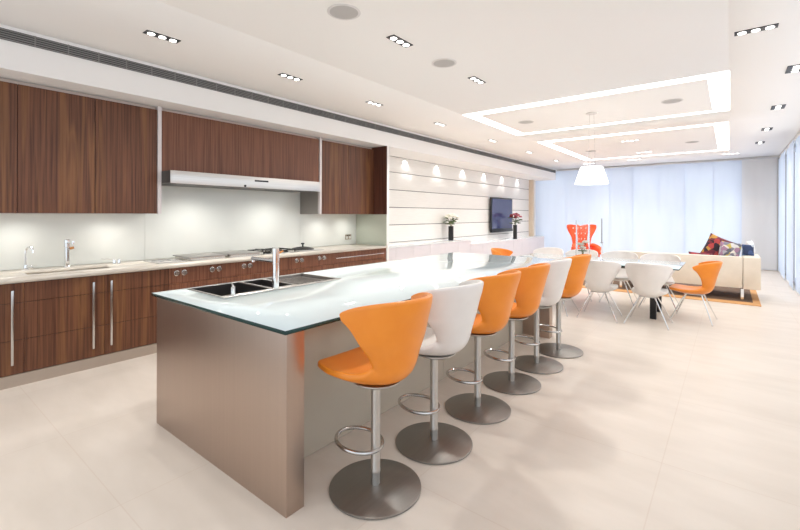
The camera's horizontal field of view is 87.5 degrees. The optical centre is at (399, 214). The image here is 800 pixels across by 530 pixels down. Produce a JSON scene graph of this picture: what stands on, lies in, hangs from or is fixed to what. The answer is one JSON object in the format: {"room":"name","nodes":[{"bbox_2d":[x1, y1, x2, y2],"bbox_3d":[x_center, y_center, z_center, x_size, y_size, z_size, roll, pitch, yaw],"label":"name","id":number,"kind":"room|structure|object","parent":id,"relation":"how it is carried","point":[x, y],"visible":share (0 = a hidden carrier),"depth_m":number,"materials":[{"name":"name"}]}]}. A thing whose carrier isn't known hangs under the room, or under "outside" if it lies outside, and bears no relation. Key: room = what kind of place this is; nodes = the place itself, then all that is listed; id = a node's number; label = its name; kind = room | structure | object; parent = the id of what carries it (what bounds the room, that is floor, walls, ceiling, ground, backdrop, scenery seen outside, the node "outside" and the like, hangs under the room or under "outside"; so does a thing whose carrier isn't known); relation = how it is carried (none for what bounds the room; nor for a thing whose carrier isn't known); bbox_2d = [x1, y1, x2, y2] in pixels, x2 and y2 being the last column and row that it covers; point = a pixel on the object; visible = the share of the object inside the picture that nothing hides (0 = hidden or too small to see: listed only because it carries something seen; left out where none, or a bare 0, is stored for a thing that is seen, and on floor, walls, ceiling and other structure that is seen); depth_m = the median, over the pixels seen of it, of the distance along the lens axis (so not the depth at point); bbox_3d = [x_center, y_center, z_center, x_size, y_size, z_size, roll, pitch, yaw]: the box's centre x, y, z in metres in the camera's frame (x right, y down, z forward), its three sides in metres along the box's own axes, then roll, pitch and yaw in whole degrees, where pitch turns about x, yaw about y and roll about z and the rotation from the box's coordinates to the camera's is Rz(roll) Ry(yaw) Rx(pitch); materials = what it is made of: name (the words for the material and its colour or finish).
{"room":"open-plan kitchen","nodes":[
{"label":"open-plan kitchen","id":0,"kind":"room"},
{"bbox_2d":[3,181,535,270],"bbox_3d":[-0.517,-0.051,8.262,0.200,3.000,17.520,0,0,38],"label":"wall","id":1,"kind":"structure","parent":0,"point":[534,181],"depth_m":14.77,"materials":[{"name":"white"}]},
{"bbox_2d":[0,81,16,212],"bbox_3d":[-3.941,-0.586,3.397,0.459,1.150,1.158,0,0,38],"label":"upper cabinet","id":2,"kind":"object","parent":1,"relation":"attached to","point":[8,91],"visible":1,"depth_m":3.67,"materials":[{"name":"brown wood"}]},
{"bbox_2d":[0,213,144,270],"bbox_3d":[-4.349,0.261,3.245,0.011,0.542,4.298,0,0,38],"label":"backsplash","id":3,"kind":"structure","parent":1,"relation":"attached to","point":[95,237],"depth_m":4.37,"materials":[{"name":"white"}]},
{"bbox_2d":[0,343,156,389],"bbox_3d":[-2.956,1.392,4.404,0.726,0.100,7.848,0,0,38],"label":"baseboard","id":4,"kind":"structure","parent":1,"relation":"attached to","point":[10,381],"depth_m":3.80,"materials":[{"name":"beige"}]},
{"bbox_2d":[17,84,161,213],"bbox_3d":[-3.205,-0.603,4.318,0.471,1.187,1.195,0,0,38],"label":"upper cabinet","id":5,"kind":"object","parent":1,"relation":"attached to","point":[76,153],"depth_m":4.10,"materials":[{"name":"brown wood"}]},
{"bbox_2d":[0,78,154,108],"bbox_3d":[-4.202,-1.182,3.105,0.408,0.036,4.255,0,0,38],"label":"trim","id":6,"kind":"structure","parent":5,"relation":"on","point":[1,79],"depth_m":4.07,"materials":[{"name":"beige"}]},
{"bbox_2d":[145,186,299,259],"bbox_3d":[-2.312,0.030,5.821,0.011,1.014,2.266,0,0,38],"label":"backsplash","id":7,"kind":"structure","parent":1,"relation":"attached to","point":[191,220],"depth_m":5.65,"materials":[{"name":"white"}]},
{"bbox_2d":[162,108,316,138],"bbox_3d":[-2.152,-1.176,5.698,0.408,0.036,2.270,0,0,38],"label":"trim","id":8,"kind":"structure","parent":1,"relation":"attached to","point":[163,109],"depth_m":5.37,"materials":[{"name":"beige"}]},
{"bbox_2d":[162,111,318,181],"bbox_3d":[-2.128,-0.819,5.679,0.447,0.675,2.269,0,0,38],"label":"wall cabinet","id":9,"kind":"object","parent":1,"relation":"attached to","point":[189,143],"visible":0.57,"depth_m":5.33,"materials":[{"name":"red wood"}]},
{"bbox_2d":[162,170,319,191],"bbox_3d":[-2.090,-0.408,5.538,0.684,0.140,2.095,0,0,38],"label":"hood","id":10,"kind":"object","parent":1,"relation":"attached to","point":[169,177],"visible":0.99,"depth_m":5.15,"materials":[{"name":"grey metal"}]},
{"bbox_2d":[0,24,555,180],"bbox_3d":[-0.271,-1.370,7.803,0.749,0.359,17.099,0,0,38],"label":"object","id":11,"kind":"structure","parent":1,"relation":"attached to","point":[18,62],"depth_m":4.81,"materials":[{"name":"white"}]},
{"bbox_2d":[0,27,555,172],"bbox_3d":[0.023,-1.471,7.558,0.014,0.092,17.040,0,0,38],"label":"air vent","id":12,"kind":"object","parent":11,"relation":"in","point":[5,34],"visible":1,"depth_m":4.68,"materials":[{"name":"grey"}]},
{"bbox_2d":[300,214,355,246],"bbox_3d":[-1.215,0.270,7.209,0.011,0.542,1.267,0,0,38],"label":"backsplash","id":13,"kind":"structure","parent":1,"relation":"attached to","point":[316,230],"depth_m":7.15,"materials":[{"name":"white"}]},
{"bbox_2d":[300,137,373,213],"bbox_3d":[-1.034,-0.596,7.064,0.471,1.187,1.259,0,0,38],"label":"upper cabinet","id":14,"kind":"object","parent":1,"relation":"attached to","point":[347,170],"depth_m":6.82,"materials":[{"name":"brown wood"}]},
{"bbox_2d":[317,138,371,148],"bbox_3d":[-1.040,-1.173,7.103,0.408,0.036,1.210,0,0,38],"label":"trim","id":15,"kind":"structure","parent":14,"relation":"on","point":[317,138],"depth_m":6.95,"materials":[{"name":"beige"}]},
{"bbox_2d":[389,172,528,199],"bbox_3d":[1.825,-0.677,11.028,0.018,0.345,8.336,0,0,38],"label":"trim","id":16,"kind":"structure","parent":1,"relation":"attached to","point":[397,181],"depth_m":10.28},
{"bbox_2d":[389,156,528,188],"bbox_3d":[1.827,-1.020,11.028,0.018,0.312,8.336,0,0,38],"label":"trim","id":17,"kind":"structure","parent":1,"relation":"attached to","point":[396,164],"depth_m":10.28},
{"bbox_2d":[389,190,528,209],"bbox_3d":[1.825,-0.318,11.028,0.018,0.345,8.336,0,0,38],"label":"trim","id":18,"kind":"structure","parent":1,"relation":"attached to","point":[397,198],"depth_m":9.96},
{"bbox_2d":[389,221,528,241],"bbox_3d":[1.823,0.400,11.028,0.018,0.345,8.336,0,0,38],"label":"trim","id":19,"kind":"structure","parent":1,"relation":"attached to","point":[397,233],"depth_m":9.86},
{"bbox_2d":[389,208,528,224],"bbox_3d":[1.823,0.041,11.028,0.018,0.345,8.336,0,0,38],"label":"trim","id":20,"kind":"structure","parent":1,"relation":"attached to","point":[396,215],"depth_m":9.76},
{"bbox_2d":[389,232,528,244],"bbox_3d":[1.821,0.757,11.028,0.018,0.342,8.336,0,0,38],"label":"trim","id":21,"kind":"structure","parent":1,"relation":"attached to","point":[520,234],"depth_m":11.66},
{"bbox_2d":[389,156,528,242],"bbox_3d":[1.812,-0.114,11.037,0.011,2.139,8.337,0,0,38],"label":"trim","id":22,"kind":"structure","parent":1,"relation":"attached to","point":[393,156],"depth_m":10.03,"materials":[{"name":"grey"}]},
{"bbox_2d":[490,197,512,232],"bbox_3d":[3.007,0.016,12.417,0.114,1.005,1.450,0,0,38],"label":"television","id":23,"kind":"object","parent":1,"relation":"attached to","point":[500,208],"visible":0.98,"depth_m":12.28,"materials":[{"name":"black"}]},
{"bbox_2d":[528,180,533,235],"bbox_3d":[4.500,-0.057,14.318,0.159,2.239,0.135,0,0,38],"label":"trim","id":24,"kind":"structure","parent":1,"relation":"attached to","point":[531,182],"depth_m":14.26,"materials":[{"name":"beige"}]},
{"bbox_2d":[536,171,564,254],"bbox_3d":[5.233,-0.015,14.500,1.064,2.920,0.016,0,0,38],"label":"blind","id":25,"kind":"object","parent":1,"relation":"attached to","point":[550,194],"visible":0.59,"depth_m":14.46,"materials":[{"name":"white"}]},
{"bbox_2d":[367,146,388,260],"bbox_3d":[-0.504,0.130,7.513,0.749,2.638,0.062,0,0,38],"label":"wall","id":26,"kind":"structure","parent":0,"point":[387,248],"depth_m":7.27,"materials":[{"name":"white"}]},
{"bbox_2d":[356,214,386,245],"bbox_3d":[-0.520,0.271,7.478,0.730,0.543,0.011,0,0,38],"label":"backsplash","id":27,"kind":"structure","parent":26,"relation":"attached to","point":[371,229],"depth_m":7.46,"materials":[{"name":"grey"}]},
{"bbox_2d":[372,146,386,213],"bbox_3d":[-0.369,-0.594,7.356,0.354,1.186,0.017,0,0,38],"label":"wood end panel","id":28,"kind":"object","parent":26,"relation":"attached to","point":[380,153],"visible":0.93,"depth_m":7.32,"materials":[{"name":"brown wood"}]},
{"bbox_2d":[0,270,799,529],"bbox_3d":[2.016,1.556,6.128,6.830,0.200,17.720,0,0,38],"label":"floor","id":29,"kind":"structure","parent":0,"point":[694,424],"depth_m":2.58,"materials":[{"name":"tile"}]},
{"bbox_2d":[0,282,23,376],"bbox_3d":[-3.808,0.955,3.289,0.770,0.768,1.158,0,0,38],"label":"base cabinet","id":30,"kind":"object","parent":29,"relation":"on","point":[11,295],"visible":0.99,"depth_m":3.46,"materials":[{"name":"brown wood"}]},
{"bbox_2d":[24,269,168,371],"bbox_3d":[-3.089,0.959,4.199,0.770,0.764,1.158,0,0,38],"label":"base cabinet","id":31,"kind":"object","parent":29,"relation":"on","point":[66,320],"visible":0.97,"depth_m":3.88,"materials":[{"name":"brown wood"}]},
{"bbox_2d":[169,253,332,289],"bbox_3d":[-2.006,0.960,5.574,0.764,0.768,2.338,0,0,38],"label":"base cabinet","id":32,"kind":"object","parent":29,"relation":"on","point":[203,275],"visible":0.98,"depth_m":5.08,"materials":[{"name":"brown wood"}]},
{"bbox_2d":[157,298,551,517],"bbox_3d":[0.063,1.011,3.929,1.460,0.878,3.794,0,0,38],"label":"kitchen island","id":33,"kind":"object","parent":29,"relation":"on","point":[253,402],"visible":0.41,"depth_m":2.45,"materials":[{"name":"metal"}]},
{"bbox_2d":[152,252,554,334],"bbox_3d":[0.132,0.560,4.028,1.513,0.020,4.075,0,0,38],"label":"island countertop","id":34,"kind":"structure","parent":33,"relation":"on","point":[285,311],"depth_m":2.94,"materials":[{"name":"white glass"}]},
{"bbox_2d":[187,273,340,297],"bbox_3d":[-1.029,0.645,3.292,0.521,0.204,1.046,0,0,38],"label":"sink","id":35,"kind":"object","parent":34,"relation":"in","point":[286,281],"visible":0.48,"depth_m":3.29,"materials":[{"name":"metal"}]},
{"bbox_2d":[228,283,235,295],"bbox_3d":[-1.144,0.502,2.829,0.036,0.079,0.103,0,0,-43],"label":"soap dispenser","id":36,"kind":"object","parent":35,"relation":"on","point":[232,284],"visible":1,"depth_m":2.79,"materials":[{"name":"silver metal"}]},
{"bbox_2d":[251,248,283,288],"bbox_3d":[-1.010,0.394,3.114,0.275,0.296,0.089,0,0,18],"label":"mixer tap","id":37,"kind":"object","parent":34,"relation":"on","point":[275,251],"visible":1,"depth_m":3.05,"materials":[{"name":"silver metal"}]},
{"bbox_2d":[333,248,385,267],"bbox_3d":[-0.898,0.963,6.973,0.766,0.768,1.230,0,0,38],"label":"base cabinet","id":38,"kind":"object","parent":29,"relation":"on","point":[351,258],"visible":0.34,"depth_m":6.71,"materials":[{"name":"brown wood"}]},
{"bbox_2d":[0,244,386,284],"bbox_3d":[-2.947,0.554,4.392,0.765,0.035,7.836,0,0,38],"label":"countertop","id":39,"kind":"structure","parent":38,"relation":"on","point":[59,272],"depth_m":4.31,"materials":[{"name":"stone"}]},
{"bbox_2d":[22,246,33,269],"bbox_3d":[-3.558,0.419,4.006,0.118,0.231,0.052,0,0,-3],"label":"tap","id":40,"kind":"object","parent":39,"relation":"on","point":[26,267],"visible":1,"depth_m":4.00,"materials":[{"name":"silver metal"}]},
{"bbox_2d":[63,239,73,266],"bbox_3d":[-3.317,0.394,4.214,0.232,0.284,0.089,0,0,38],"label":"mixer tap","id":41,"kind":"object","parent":39,"relation":"on","point":[67,242],"visible":1,"depth_m":4.24,"materials":[{"name":"silver metal"}]},
{"bbox_2d":[144,258,186,263],"bbox_3d":[-2.686,0.533,4.780,0.420,0.008,0.310,0,0,38],"label":"cooktop","id":42,"kind":"object","parent":39,"relation":"in","point":[158,261],"visible":1,"depth_m":4.74,"materials":[{"name":"grey"}]},
{"bbox_2d":[173,252,226,260],"bbox_3d":[-2.442,0.515,5.104,0.440,0.044,0.460,0,0,38],"label":"cooktop","id":43,"kind":"object","parent":39,"relation":"in","point":[196,256],"visible":1,"depth_m":5.00,"materials":[{"name":"silver metal"}]},
{"bbox_2d":[212,250,261,257],"bbox_3d":[-2.141,0.516,5.484,0.440,0.044,0.450,0,0,38],"label":"cooktop","id":44,"kind":"object","parent":39,"relation":"in","point":[238,253],"visible":0.93,"depth_m":5.41,"materials":[{"name":"silver metal"}]},
{"bbox_2d":[249,248,296,254],"bbox_3d":[-1.810,0.513,5.904,0.440,0.052,0.560,0,0,38],"label":"gas hob","id":45,"kind":"object","parent":39,"relation":"in","point":[267,251],"visible":0.61,"depth_m":5.83,"materials":[{"name":"metal"}]},
{"bbox_2d":[283,249,323,251],"bbox_3d":[-1.475,0.533,6.328,0.440,0.014,0.460,0,0,38],"label":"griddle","id":46,"kind":"object","parent":39,"relation":"on","point":[283,249],"visible":0.41,"depth_m":6.16,"materials":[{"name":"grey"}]},
{"bbox_2d":[292,243,313,249],"bbox_3d":[-1.475,0.477,6.328,0.344,0.096,0.344,0,0,38],"label":"lid","id":47,"kind":"object","parent":46,"relation":"on","point":[302,247],"visible":0.95,"depth_m":6.24,"materials":[{"name":"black metal"}]},
{"bbox_2d":[318,292,432,519],"bbox_3d":[-0.116,0.926,2.214,0.536,1.046,0.612,0,0,-33],"label":"bar stool","id":48,"kind":"object","parent":29,"relation":"on","point":[389,336],"visible":1,"depth_m":2.07,"materials":[{"name":"orange leather"}]},
{"bbox_2d":[389,239,470,260],"bbox_3d":[0.492,1.034,9.007,0.403,0.835,3.515,0,0,38],"label":"base cabinet","id":49,"kind":"object","parent":29,"relation":"on","point":[418,249],"visible":0.31,"depth_m":8.84,"materials":[{"name":"beige"}]},
{"bbox_2d":[448,226,453,240],"bbox_3d":[1.210,0.448,9.916,0.124,0.340,0.124,0,0,38],"label":"vase","id":50,"kind":"object","parent":49,"relation":"on","point":[450,228],"visible":1,"depth_m":9.86,"materials":[{"name":"black"}]},
{"bbox_2d":[443,213,459,224],"bbox_3d":[1.214,0.154,9.922,0.399,0.369,0.364,0,0,38],"label":"flower bouquet","id":51,"kind":"object","parent":50,"relation":"in","point":[450,216],"visible":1,"depth_m":9.85,"materials":[{"name":"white plant"}]},
{"bbox_2d":[396,280,483,464],"bbox_3d":[0.222,0.927,2.642,0.612,1.046,0.536,0,0,22],"label":"bar stool","id":52,"kind":"object","parent":29,"relation":"on","point":[453,311],"visible":0.78,"depth_m":2.50,"materials":[{"name":"white leather"}]},
{"bbox_2d":[445,270,520,424],"bbox_3d":[0.587,0.928,3.110,0.612,1.046,0.536,0,0,23],"label":"bar stool","id":53,"kind":"object","parent":29,"relation":"on","point":[498,294],"visible":0.75,"depth_m":2.96,"materials":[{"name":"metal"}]},
{"bbox_2d":[491,248,512,255],"bbox_3d":[1.937,1.040,7.555,0.593,0.832,0.555,0,0,36],"label":"dining chair","id":54,"kind":"object","parent":29,"relation":"on","point":[495,251],"visible":0.16,"depth_m":7.78,"materials":[{"name":"plastic"}]},
{"bbox_2d":[471,236,543,255],"bbox_3d":[3.186,1.097,12.414,0.403,0.725,5.168,0,0,38],"label":"base cabinet","id":55,"kind":"object","parent":29,"relation":"on","point":[524,245],"visible":0.49,"depth_m":12.29,"materials":[{"name":"beige"}]},
{"bbox_2d":[513,225,516,238],"bbox_3d":[3.433,0.524,12.454,0.116,0.420,0.116,0,0,38],"label":"vase","id":56,"kind":"object","parent":55,"relation":"on","point":[514,226],"visible":0.99,"depth_m":12.40,"materials":[{"name":"black"}]},
{"bbox_2d":[508,213,521,224],"bbox_3d":[3.432,0.164,12.464,0.376,0.423,0.400,0,0,-20],"label":"flower bouquet","id":57,"kind":"object","parent":56,"relation":"in","point":[516,215],"visible":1,"depth_m":12.40,"materials":[{"name":"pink plant"}]},
{"bbox_2d":[477,263,549,394],"bbox_3d":[0.974,0.929,3.591,0.536,1.046,0.612,0,0,-33],"label":"bar stool","id":58,"kind":"object","parent":29,"relation":"on","point":[532,282],"visible":0.67,"depth_m":3.44,"materials":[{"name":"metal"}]},
{"bbox_2d":[514,258,571,373],"bbox_3d":[1.331,0.930,4.026,0.536,1.046,0.612,0,0,-33],"label":"bar stool","id":59,"kind":"object","parent":29,"relation":"on","point":[559,268],"visible":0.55,"depth_m":3.87,"materials":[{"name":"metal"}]},
{"bbox_2d":[533,247,562,254],"bbox_3d":[2.729,1.042,7.712,0.555,0.832,0.593,0,0,38],"label":"dining chair","id":60,"kind":"object","parent":29,"relation":"on","point":[546,250],"visible":0.21,"depth_m":7.92,"materials":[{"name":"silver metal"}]},
{"bbox_2d":[537,257,578,316],"bbox_3d":[2.330,1.041,6.258,0.555,0.832,0.593,0,0,41],"label":"dining chair","id":61,"kind":"object","parent":29,"relation":"on","point":[537,257],"visible":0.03,"depth_m":6.03,"materials":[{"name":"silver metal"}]},
{"bbox_2d":[539,254,590,358],"bbox_3d":[1.696,0.931,4.436,0.612,1.046,0.536,0,0,25],"label":"bar stool","id":62,"kind":"object","parent":29,"relation":"on","point":[577,272],"visible":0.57,"depth_m":4.28,"materials":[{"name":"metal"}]},
{"bbox_2d":[565,249,600,301],"bbox_3d":[3.180,1.043,7.330,0.555,0.832,0.593,0,0,41],"label":"dining chair","id":63,"kind":"object","parent":29,"relation":"on","point":[593,253],"visible":0.06,"depth_m":7.43,"materials":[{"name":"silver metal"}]},
{"bbox_2d":[567,224,600,256],"bbox_3d":[5.109,0.873,11.587,0.822,1.179,0.742,0,0,2],"label":"chair","id":64,"kind":"object","parent":29,"relation":"on","point":[571,228],"visible":0.34,"depth_m":11.74,"materials":[{"name":"orange fabric"}]},
{"bbox_2d":[576,260,622,322],"bbox_3d":[2.821,1.042,5.908,0.555,0.832,0.593,0,0,35],"label":"dining chair","id":65,"kind":"object","parent":29,"relation":"on","point":[599,276],"visible":0.86,"depth_m":5.71,"materials":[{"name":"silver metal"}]},
{"bbox_2d":[519,253,685,319],"bbox_3d":[3.051,1.088,6.572,2.320,0.742,1.060,0,0,38],"label":"dining table","id":66,"kind":"object","parent":29,"relation":"on","point":[654,309],"visible":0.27,"depth_m":6.25,"materials":[{"name":"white glass"}]},
{"bbox_2d":[576,220,589,254],"bbox_3d":[2.909,0.406,6.648,0.208,0.620,0.208,0,0,38],"label":"glass vase","id":67,"kind":"object","parent":66,"relation":"on","point":[582,226],"visible":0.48,"depth_m":6.56,"materials":[{"name":"white"}]},
{"bbox_2d":[599,251,637,304],"bbox_3d":[3.662,1.044,6.974,0.555,0.832,0.593,0,0,37],"label":"dining chair","id":68,"kind":"object","parent":29,"relation":"on","point":[622,275],"visible":0.44,"depth_m":7.08,"materials":[{"name":"white plastic"}]},
{"bbox_2d":[623,263,672,330],"bbox_3d":[3.312,1.044,5.571,0.555,0.832,0.593,0,0,38],"label":"dining chair","id":69,"kind":"object","parent":29,"relation":"on","point":[647,280],"visible":1,"depth_m":5.39,"materials":[{"name":"plastic"}]},
{"bbox_2d":[638,253,680,311],"bbox_3d":[4.105,1.046,6.599,0.555,0.832,0.593,0,0,38],"label":"dining chair","id":70,"kind":"object","parent":29,"relation":"on","point":[650,256],"visible":0.36,"depth_m":6.71,"materials":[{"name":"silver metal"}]},
{"bbox_2d":[582,280,760,306],"bbox_3d":[5.214,1.457,8.661,3.344,0.013,2.540,0,0,38],"label":"area rug","id":71,"kind":"object","parent":29,"relation":"on","point":[731,295],"visible":0.21,"depth_m":7.56,"materials":[{"name":"brown carpet"}]},
{"bbox_2d":[619,250,760,299],"bbox_3d":[5.416,1.086,7.941,2.153,0.730,0.940,0,0,38],"label":"sofa","id":72,"kind":"object","parent":71,"relation":"on","point":[744,272],"visible":0.62,"depth_m":7.18,"materials":[{"name":"beige leather"}]},
{"bbox_2d":[700,233,736,254],"bbox_3d":[5.809,0.666,7.592,0.658,0.647,0.183,0,0,37],"label":"cushion","id":73,"kind":"object","parent":72,"relation":"on","point":[712,245],"visible":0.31,"depth_m":7.62,"materials":[{"name":"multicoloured fabric"}]},
{"bbox_2d":[718,240,741,255],"bbox_3d":[5.796,0.732,7.367,0.384,0.540,0.124,0,0,38],"label":"cushion","id":74,"kind":"object","parent":72,"relation":"on","point":[726,248],"visible":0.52,"depth_m":7.33,"materials":[{"name":"multicoloured fabric"}]},
{"bbox_2d":[742,244,753,255],"bbox_3d":[6.051,0.621,7.261,0.170,0.199,0.074,0,0,30],"label":"cushion","id":75,"kind":"object","parent":72,"relation":"on","point":[746,249],"visible":1,"depth_m":7.24,"materials":[{"name":"blue fabric"}]},
{"bbox_2d":[669,261,722,326],"bbox_3d":[4.083,1.046,5.767,0.593,0.832,0.555,0,0,42],"label":"dining chair","id":76,"kind":"object","parent":29,"relation":"on","point":[708,271],"visible":1,"depth_m":5.58,"materials":[{"name":"orange leather"}]},
{"bbox_2d":[0,0,799,170],"bbox_3d":[2.026,-1.654,6.128,6.830,0.220,17.720,0,0,38],"label":"ceiling","id":77,"kind":"structure","parent":0,"point":[524,52],"depth_m":3.95,"materials":[{"name":"white"}]},
{"bbox_2d":[143,30,180,43],"bbox_3d":[-2.079,-1.551,3.653,0.088,0.010,0.279,0,0,38],"label":"recessed light","id":78,"kind":"object","parent":77,"relation":"in","point":[148,32],"visible":1,"depth_m":3.64,"materials":[{"name":"black"}]},
{"bbox_2d":[278,73,302,80],"bbox_3d":[-1.238,-1.548,4.716,0.088,0.010,0.279,0,0,38],"label":"recessed light","id":79,"kind":"object","parent":77,"relation":"in","point":[280,74],"visible":1,"depth_m":4.70,"materials":[{"name":"black"}]},
{"bbox_2d":[327,4,360,19],"bbox_3d":[-0.430,-1.548,3.200,0.256,0.006,0.256,0,0,38],"label":"ceiling speaker","id":80,"kind":"object","parent":77,"relation":"attached to","point":[338,11],"visible":1,"depth_m":3.18,"materials":[{"name":"grey"}]},
{"bbox_2d":[386,35,412,47],"bbox_3d":[0.000,-1.545,3.732,0.088,0.010,0.279,0,0,38],"label":"recessed light","id":81,"kind":"object","parent":77,"relation":"in","point":[394,38],"visible":1,"depth_m":3.72,"materials":[{"name":"black"}]},
{"bbox_2d":[431,58,456,67],"bbox_3d":[0.450,-1.545,4.271,0.256,0.006,0.256,0,0,38],"label":"ceiling speaker","id":82,"kind":"object","parent":77,"relation":"attached to","point":[444,62],"visible":1,"depth_m":4.27,"materials":[{"name":"grey"}]},
{"bbox_2d":[468,76,485,83],"bbox_3d":[0.887,-1.542,4.808,0.088,0.010,0.279,0,0,38],"label":"recessed light","id":83,"kind":"object","parent":77,"relation":"in","point":[475,79],"visible":1,"depth_m":4.79,"materials":[{"name":"black"}]},
{"bbox_2d":[575,112,608,184],"bbox_3d":[2.920,-1.004,6.362,0.472,1.074,0.472,0,0,38],"label":"pendant lamp","id":84,"kind":"object","parent":77,"relation":"hanging from","point":[587,175],"visible":1,"depth_m":6.22,"materials":[{"name":"white metal"}]},
{"bbox_2d":[464,71,729,135],"bbox_3d":[2.918,-1.642,6.333,3.271,0.200,2.166,0,0,38],"label":"recessed ceiling panel","id":85,"kind":"object","parent":77,"relation":"attached to","point":[707,93],"visible":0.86,"depth_m":6.02,"materials":[{"name":"white"}]},
{"bbox_2d":[538,122,728,159],"bbox_3d":[5.364,-1.635,9.415,3.226,0.200,3.816,0,0,38],"label":"recessed ceiling panel","id":86,"kind":"object","parent":77,"relation":"attached to","point":[714,136],"visible":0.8,"depth_m":8.94,"materials":[{"name":"white"}]},
{"bbox_2d":[661,98,682,103],"bbox_3d":[3.693,-1.536,5.669,0.256,0.006,0.256,0,0,38],"label":"ceiling speaker","id":87,"kind":"object","parent":77,"relation":"attached to","point":[669,101],"visible":1,"depth_m":5.67,"materials":[{"name":"grey"}]},
{"bbox_2d":[734,23,778,35],"bbox_3d":[2.968,-1.536,3.483,0.279,0.010,0.088,0,0,38],"label":"recessed light","id":88,"kind":"object","parent":77,"relation":"in","point":[772,26],"visible":1,"depth_m":3.47,"materials":[{"name":"black"}]},
{"bbox_2d":[770,104,785,109],"bbox_3d":[5.404,-1.529,5.967,0.150,0.010,0.279,0,0,38],"label":"recessed light","id":89,"kind":"object","parent":77,"relation":"in","point":[775,107],"visible":1,"depth_m":5.96,"materials":[{"name":"black"}]},
{"bbox_2d":[780,150,784,279],"bbox_3d":[8.786,0.015,9.581,0.016,2.880,0.954,0,0,38],"label":"blind","id":90,"kind":"object","parent":77,"relation":"hanging from","point":[782,252],"visible":1,"depth_m":9.67,"materials":[{"name":"white"}]},
{"bbox_2d":[785,64,799,73],"bbox_3d":[4.168,-1.533,4.395,0.150,0.010,0.279,0,0,38],"label":"recessed light","id":91,"kind":"object","parent":77,"relation":"in","point":[794,68],"visible":1,"depth_m":4.40,"materials":[{"name":"black"}]},
{"bbox_2d":[565,170,587,252],"bbox_3d":[5.895,-0.013,13.938,0.728,2.920,0.016,0,0,38],"label":"blind","id":92,"kind":"object","parent":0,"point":[576,196],"visible":0.51,"depth_m":14.00,"materials":[{"name":"white"}]},
{"bbox_2d":[588,168,608,256],"bbox_3d":[6.447,-0.012,13.540,0.688,2.920,0.016,0,0,38],"label":"blind","id":93,"kind":"object","parent":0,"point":[598,195],"visible":0.53,"depth_m":13.51,"materials":[{"name":"white"}]},
{"bbox_2d":[741,158,776,269],"bbox_3d":[9.520,-0.003,11.111,0.755,2.920,0.016,0,0,38],"label":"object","id":94,"kind":"structure","parent":0,"point":[759,176],"depth_m":11.06,"materials":[{"name":"white"}]},
{"bbox_2d":[761,158,777,270],"bbox_3d":[9.670,-0.003,11.183,0.780,2.960,0.100,0,0,38],"label":"wall","id":95,"kind":"structure","parent":0,"point":[777,158],"depth_m":10.94,"materials":[{"name":"white"}]},
{"bbox_2d":[557,156,778,170],"bbox_3d":[7.709,-1.510,12.712,5.676,0.034,0.300,0,0,38],"label":"trim","id":96,"kind":"structure","parent":95,"relation":"attached to","point":[768,156],"depth_m":12.06,"materials":[{"name":"white"}]},
{"bbox_2d":[713,160,741,256],"bbox_3d":[8.994,-0.004,11.489,0.628,2.920,0.016,0,0,38],"label":"blind","id":97,"kind":"object","parent":95,"relation":"attached to","point":[727,175],"visible":0.62,"depth_m":11.47,"materials":[{"name":"white"}]},
{"bbox_2d":[779,131,799,157],"bbox_3d":[4.683,-0.037,4.150,0.200,3.000,17.520,0,0,38],"label":"wall","id":98,"kind":"structure","parent":0,"point":[798,134],"depth_m":8.70,"materials":[{"name":"white"}]},
{"bbox_2d":[609,167,632,250],"bbox_3d":[6.938,-0.010,13.114,0.668,2.920,0.016,0,0,38],"label":"blind","id":99,"kind":"object","parent":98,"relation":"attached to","point":[620,179],"visible":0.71,"depth_m":13.11,"materials":[{"name":"white"}]},
{"bbox_2d":[633,165,657,251],"bbox_3d":[7.479,-0.009,12.725,0.718,2.920,0.016,0,0,38],"label":"blind","id":100,"kind":"object","parent":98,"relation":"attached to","point":[645,178],"visible":0.71,"depth_m":12.72,"materials":[{"name":"white"}]},
{"bbox_2d":[556,157,777,171],"bbox_3d":[7.317,-1.481,12.837,6.390,0.020,0.080,0,0,38],"label":"track","id":101,"kind":"object","parent":98,"relation":"attached to","point":[772,157],"visible":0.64,"depth_m":12.05,"materials":[{"name":"white"}]},
{"bbox_2d":[658,164,684,253],"bbox_3d":[7.982,-0.007,12.289,0.668,2.920,0.016,0,0,38],"label":"blind","id":102,"kind":"object","parent":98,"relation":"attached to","point":[671,178],"visible":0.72,"depth_m":12.28,"materials":[{"name":"white"}]},
{"bbox_2d":[685,162,712,253],"bbox_3d":[8.514,-0.006,11.906,0.698,2.920,0.016,0,0,38],"label":"blind","id":103,"kind":"object","parent":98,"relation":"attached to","point":[698,176],"visible":0.7,"depth_m":11.91,"materials":[{"name":"white"}]},
{"bbox_2d":[778,157,780,272],"bbox_3d":[9.441,0.017,10.362,0.016,2.880,1.132,0,0,38],"label":"blind","id":104,"kind":"object","parent":98,"relation":"attached to","point":[779,164],"visible":0.55,"depth_m":10.53,"materials":[{"name":"white"}]},
{"bbox_2d":[785,145,795,285],"bbox_3d":[4.655,0.003,4.115,0.080,2.920,17.410,0,0,38],"label":"window","id":105,"kind":"structure","parent":98,"relation":"in","point":[794,278],"depth_m":9.33,"materials":[{"name":"grey"}]},
{"bbox_2d":[786,148,788,282],"bbox_3d":[8.261,0.013,8.868,0.016,2.880,0.864,0,0,38],"label":"blind","id":106,"kind":"object","parent":105,"relation":"attached to","point":[787,217],"visible":0.48,"depth_m":9.07,"materials":[{"name":"white"}]},
{"bbox_2d":[788,140,793,289],"bbox_3d":[7.750,0.012,8.271,0.016,2.880,0.754,0,0,38],"label":"blind","id":107,"kind":"object","parent":105,"relation":"attached to","point":[791,146],"visible":1,"depth_m":8.26,"materials":[{"name":"white"}]},
{"bbox_2d":[795,135,799,294],"bbox_3d":[7.352,0.011,7.719,0.016,2.880,0.654,0,0,38],"label":"blind","id":108,"kind":"object","parent":98,"relation":"attached to","point":[797,289],"visible":1,"depth_m":7.64,"materials":[{"name":"white"}]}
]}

